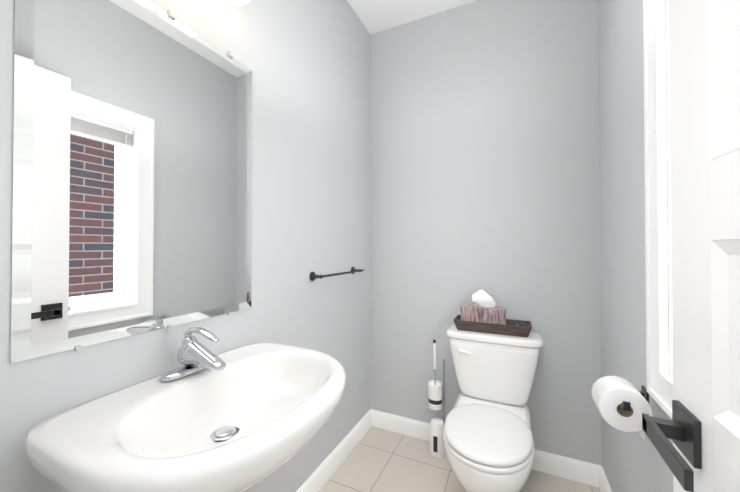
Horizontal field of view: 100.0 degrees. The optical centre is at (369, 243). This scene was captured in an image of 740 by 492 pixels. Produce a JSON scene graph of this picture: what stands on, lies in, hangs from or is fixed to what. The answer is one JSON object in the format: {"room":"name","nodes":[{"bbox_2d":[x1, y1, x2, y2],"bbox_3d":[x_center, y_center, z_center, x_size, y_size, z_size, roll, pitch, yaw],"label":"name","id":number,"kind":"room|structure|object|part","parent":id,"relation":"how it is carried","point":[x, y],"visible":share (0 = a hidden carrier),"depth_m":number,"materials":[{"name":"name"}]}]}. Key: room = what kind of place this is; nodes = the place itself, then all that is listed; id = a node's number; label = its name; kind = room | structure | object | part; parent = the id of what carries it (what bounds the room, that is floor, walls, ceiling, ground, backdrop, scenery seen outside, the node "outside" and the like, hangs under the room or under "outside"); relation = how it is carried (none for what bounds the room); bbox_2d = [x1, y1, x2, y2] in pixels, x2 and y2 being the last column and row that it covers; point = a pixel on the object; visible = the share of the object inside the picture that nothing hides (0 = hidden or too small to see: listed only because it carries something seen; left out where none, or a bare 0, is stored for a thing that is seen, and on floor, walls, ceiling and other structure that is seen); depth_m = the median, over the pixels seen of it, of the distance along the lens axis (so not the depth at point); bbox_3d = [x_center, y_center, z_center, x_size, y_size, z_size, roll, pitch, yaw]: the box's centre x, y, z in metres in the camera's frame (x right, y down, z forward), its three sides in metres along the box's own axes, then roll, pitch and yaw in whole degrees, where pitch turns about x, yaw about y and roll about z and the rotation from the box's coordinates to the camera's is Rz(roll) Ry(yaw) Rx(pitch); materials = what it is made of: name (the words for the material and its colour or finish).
{"room":"bathroom","nodes":[
{"label":"bathroom","id":0,"kind":"room"},
{"bbox_2d":[0,0,370,491],"bbox_3d":[-0.596,-0.119,1.053,0.120,2.740,2.800,0,-1,25],"label":"wall","id":1,"kind":"structure","parent":0,"point":[307,63],"depth_m":1.38,"materials":[{"name":"grey paint"}]},
{"bbox_2d":[10,0,251,362],"bbox_3d":[-0.588,-0.217,0.915,0.011,0.936,0.629,0,-1,25],"label":"mirror","id":2,"kind":"object","parent":1,"relation":"attached to","point":[132,176],"visible":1,"depth_m":0.80,"materials":[{"name":"clear glass"}]},
{"bbox_2d":[225,0,250,4],"bbox_3d":[-0.520,-0.891,0.865,0.184,0.225,0.520,0,-1,25],"label":"sconce","id":3,"kind":"object","parent":1,"relation":"attached to","point":[238,2],"visible":1,"depth_m":1.01,"materials":[{"name":"white glass"}]},
{"bbox_2d":[296,409,371,491],"bbox_3d":[-0.411,1.200,1.273,0.016,0.106,1.980,0,-1,25],"label":"baseboard","id":4,"kind":"structure","parent":1,"relation":"attached to","point":[319,477],"depth_m":1.74,"materials":[{"name":"white paint"}]},
{"bbox_2d":[309,267,363,280],"bbox_3d":[-0.171,0.166,1.737,0.062,0.048,0.515,0,-1,25],"label":"bar","id":5,"kind":"object","parent":1,"relation":"attached to","point":[313,276],"visible":1,"depth_m":1.61,"materials":[{"name":"black metal"}]},
{"bbox_2d":[347,0,476,34],"bbox_3d":[0.057,-1.542,0.760,1.564,0.100,2.800,0,-1,25],"label":"ceiling","id":6,"kind":"structure","parent":0,"point":[375,16],"depth_m":1.97,"materials":[{"name":"white paint"}]},
{"bbox_2d":[319,426,600,491],"bbox_3d":[0.057,1.298,0.731,1.564,0.100,2.800,0,-1,25],"label":"floor","id":7,"kind":"structure","parent":0,"point":[379,460],"depth_m":1.70,"materials":[{"name":"tile"}]},
{"bbox_2d":[25,342,345,491],"bbox_3d":[-0.350,0.809,0.808,0.520,0.880,0.667,0,-1,25],"label":"wall-mounted sink","id":8,"kind":"object","parent":7,"relation":"on","point":[249,416],"visible":1,"depth_m":0.69,"materials":[{"name":"white ceramic"}]},
{"bbox_2d":[160,327,225,380],"bbox_3d":[-0.470,0.302,0.870,0.161,0.130,0.158,0,-1,25],"label":"faucet","id":9,"kind":"object","parent":8,"relation":"on","point":[194,355],"visible":1,"depth_m":0.86,"materials":[{"name":"silver metal"}]},
{"bbox_2d":[428,340,444,457],"bbox_3d":[0.402,0.923,1.877,0.105,0.672,0.108,0,-1,25],"label":"toilet brush","id":10,"kind":"object","parent":7,"relation":"on","point":[436,445],"visible":1,"depth_m":1.85,"materials":[{"name":"white plastic"}]},
{"bbox_2d":[443,324,542,491],"bbox_3d":[0.575,0.871,1.499,0.486,0.770,0.726,0,-1,25],"label":"toilet","id":11,"kind":"object","parent":7,"relation":"on","point":[488,440],"visible":0.94,"depth_m":1.51,"materials":[{"name":"white ceramic"}]},
{"bbox_2d":[453,315,531,336],"bbox_3d":[0.678,0.458,1.731,0.395,0.058,0.151,0,-1,25],"label":"tray","id":12,"kind":"object","parent":11,"relation":"on","point":[522,330],"visible":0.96,"depth_m":1.68,"materials":[{"name":"brown wood"}]},
{"bbox_2d":[461,290,505,324],"bbox_3d":[0.637,0.369,1.751,0.234,0.221,0.080,0,-1,25],"label":"tissue box","id":13,"kind":"object","parent":12,"relation":"on","point":[483,309],"visible":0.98,"depth_m":1.73,"materials":[{"name":"pink paper"}]},
{"bbox_2d":[514,320,520,325],"bbox_3d":[0.796,0.447,1.681,0.035,0.064,0.035,0,-1,25],"label":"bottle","id":14,"kind":"object","parent":12,"relation":"on","point":[516,323],"visible":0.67,"depth_m":1.67,"materials":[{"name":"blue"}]},
{"bbox_2d":[371,0,601,465],"bbox_3d":[0.628,-0.110,1.958,1.564,2.740,0.120,0,-1,25],"label":"wall","id":15,"kind":"structure","parent":0,"point":[485,150],"depth_m":1.85,"materials":[{"name":"grey paint"}]},
{"bbox_2d":[371,409,600,486],"bbox_3d":[0.599,1.207,1.883,1.324,0.106,0.016,0,-1,25],"label":"baseboard","id":16,"kind":"structure","parent":15,"relation":"attached to","point":[568,468],"depth_m":1.71,"materials":[{"name":"white paint"}]},
{"bbox_2d":[599,0,673,491],"bbox_3d":[0.710,-0.125,0.438,0.120,2.740,2.800,0,-1,25],"label":"wall","id":17,"kind":"structure","parent":0,"point":[633,462],"depth_m":1.26,"materials":[{"name":"grey paint"}]},
{"bbox_2d":[599,466,611,491],"bbox_3d":[0.772,1.195,0.716,0.016,0.106,1.980,0,-1,25],"label":"baseboard","id":18,"kind":"structure","parent":17,"relation":"attached to","point":[604,485],"depth_m":1.54,"materials":[{"name":"white paint"}]},
{"bbox_2d":[592,376,651,441],"bbox_3d":[0.828,0.521,1.016,0.164,0.151,0.199,0,-1,25],"label":"toilet paper","id":19,"kind":"object","parent":17,"relation":"attached to","point":[622,404],"visible":0.94,"depth_m":0.96,"materials":[{"name":"white paper"}]},
{"bbox_3d":[0.931,0.513,1.051,0.008,0.048,0.048,0,-1,25],"label":"plate","id":20,"kind":"part","parent":19,"relation":"part of","materials":[{"name":"black metal"}]},
{"bbox_2d":[643,0,672,418],"bbox_3d":[0.765,-0.194,0.589,0.139,1.320,0.830,0,-1,25],"label":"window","id":21,"kind":"structure","parent":17,"relation":"in","point":[657,211],"depth_m":0.91,"materials":[{"name":"white paint"}]},
{"bbox_2d":[642,0,739,491],"bbox_3d":[0.423,0.176,0.242,0.137,2.110,0.814,0,-1,25],"label":"door","id":22,"kind":"structure","parent":17,"relation":"in","point":[701,428],"depth_m":0.49,"materials":[{"name":"white paint"}]}
]}

